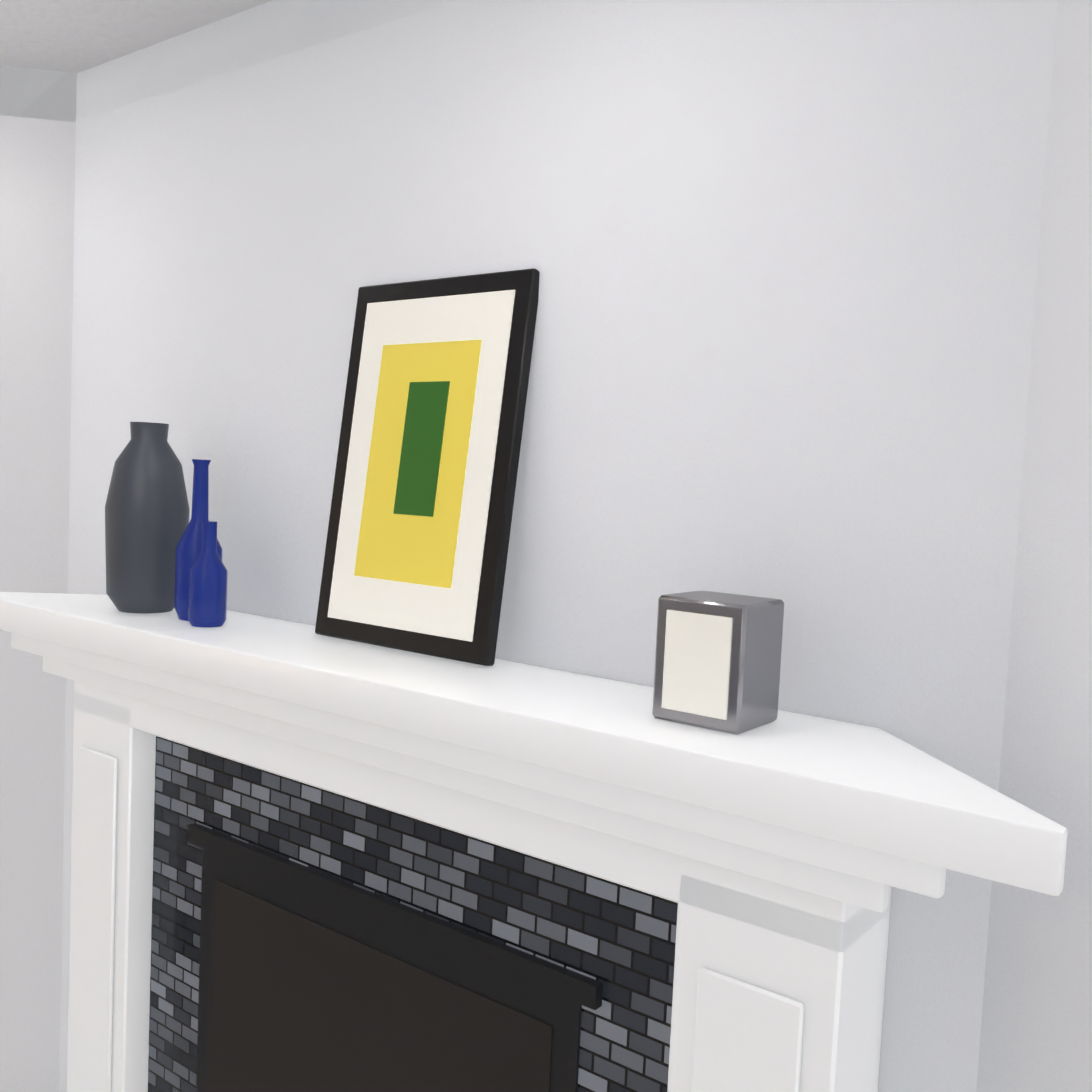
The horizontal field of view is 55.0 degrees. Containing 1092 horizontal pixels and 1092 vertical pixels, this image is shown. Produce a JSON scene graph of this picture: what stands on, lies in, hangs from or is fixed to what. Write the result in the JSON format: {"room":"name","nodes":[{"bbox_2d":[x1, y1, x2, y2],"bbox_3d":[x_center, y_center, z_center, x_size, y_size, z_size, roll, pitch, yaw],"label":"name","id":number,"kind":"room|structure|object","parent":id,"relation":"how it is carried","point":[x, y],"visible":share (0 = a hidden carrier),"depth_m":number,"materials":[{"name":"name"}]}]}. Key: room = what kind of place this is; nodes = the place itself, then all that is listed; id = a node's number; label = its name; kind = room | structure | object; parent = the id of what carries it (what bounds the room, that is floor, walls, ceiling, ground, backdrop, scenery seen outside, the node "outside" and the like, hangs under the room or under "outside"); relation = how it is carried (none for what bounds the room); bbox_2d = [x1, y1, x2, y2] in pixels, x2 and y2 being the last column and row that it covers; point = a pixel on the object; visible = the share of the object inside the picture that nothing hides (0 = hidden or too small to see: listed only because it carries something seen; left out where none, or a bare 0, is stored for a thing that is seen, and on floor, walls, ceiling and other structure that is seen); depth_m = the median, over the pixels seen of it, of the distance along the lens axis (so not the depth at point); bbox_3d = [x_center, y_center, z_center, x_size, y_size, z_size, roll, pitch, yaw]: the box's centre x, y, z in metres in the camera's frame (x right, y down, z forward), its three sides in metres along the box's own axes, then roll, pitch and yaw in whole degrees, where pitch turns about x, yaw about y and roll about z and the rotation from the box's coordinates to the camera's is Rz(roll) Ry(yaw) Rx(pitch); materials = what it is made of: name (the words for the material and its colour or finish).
{"room":"living room","nodes":[
{"label":"living room","id":0,"kind":"room"},
{"bbox_2d":[0,66,76,1091],"bbox_3d":[-3.769,0.100,1.950,5.601,2.400,0.120,2,4,-8],"label":"wall","id":1,"kind":"structure","parent":0,"point":[37,177],"depth_m":2.25,"materials":[{"name":"paint"}]},
{"bbox_2d":[0,67,75,120],"bbox_3d":[-3.738,-1.046,1.854,5.551,0.099,0.078,2,4,-8],"label":"crown molding","id":2,"kind":"structure","parent":1,"relation":"attached to","point":[7,94],"depth_m":2.19,"materials":[{"name":"white paint"}]},
{"bbox_2d":[0,0,271,72],"bbox_3d":[-0.345,-0.769,-1.342,12.000,0.060,12.600,2,4,-8],"label":"ceiling","id":3,"kind":"structure","parent":0,"point":[73,36],"depth_m":1.95,"materials":[{"name":"paint"}]},
{"bbox_2d":[59,0,1057,1091],"bbox_3d":[-0.243,0.276,1.747,1.908,2.400,0.120,5,4,37],"label":"wall","id":4,"kind":"structure","parent":0,"point":[782,255],"depth_m":1.36,"materials":[{"name":"grey paint"}]},
{"bbox_2d":[76,0,450,121],"bbox_3d":[-0.203,-0.870,1.658,1.908,0.099,0.078,5,4,37],"label":"crown molding","id":5,"kind":"structure","parent":4,"relation":"attached to","point":[130,85],"depth_m":1.98,"materials":[{"name":"white paint"}]},
{"bbox_2d":[976,0,1091,1091],"bbox_3d":[0.876,0.520,-1.312,0.120,2.400,5.051,2,4,-8],"label":"wall","id":6,"kind":"structure","parent":0,"point":[1036,1030],"depth_m":1.04,"materials":[{"name":"grey paint"}]},
{"bbox_3d":[-0.459,1.684,-1.188,12.000,0.060,12.600,2,4,-8],"label":"floor","id":7,"kind":"structure","parent":0,"visible":0},
{"bbox_2d":[0,592,1067,1091],"bbox_3d":[-0.304,0.820,1.568,1.930,1.332,0.257,5,4,37],"label":"fireplace","id":8,"kind":"object","parent":7,"relation":"on","point":[306,858],"visible":0.96,"depth_m":1.40,"materials":[{"name":"wood"}]},
{"bbox_2d":[105,422,227,626],"bbox_3d":[-0.635,-0.045,1.796,0.310,0.330,0.140,5,4,37],"label":"vases","id":9,"kind":"object","parent":8,"relation":"on","point":[163,553],"visible":1,"depth_m":1.79,"materials":[{"name":"grey ceramic"}]},
{"bbox_2d":[315,268,539,665],"bbox_3d":[-0.186,-0.124,1.573,0.360,0.558,0.087,5,4,37],"label":"framed picture","id":10,"kind":"object","parent":8,"relation":"on","point":[421,513],"visible":0.98,"depth_m":1.54,"materials":[{"name":"black"}]},
{"bbox_2d":[652,590,783,734],"bbox_3d":[0.194,0.128,1.184,0.110,0.140,0.102,5,4,37],"label":"picture frame","id":11,"kind":"object","parent":8,"relation":"on","point":[717,661],"visible":0.96,"depth_m":1.15,"materials":[{"name":"silver metal"}]}
]}

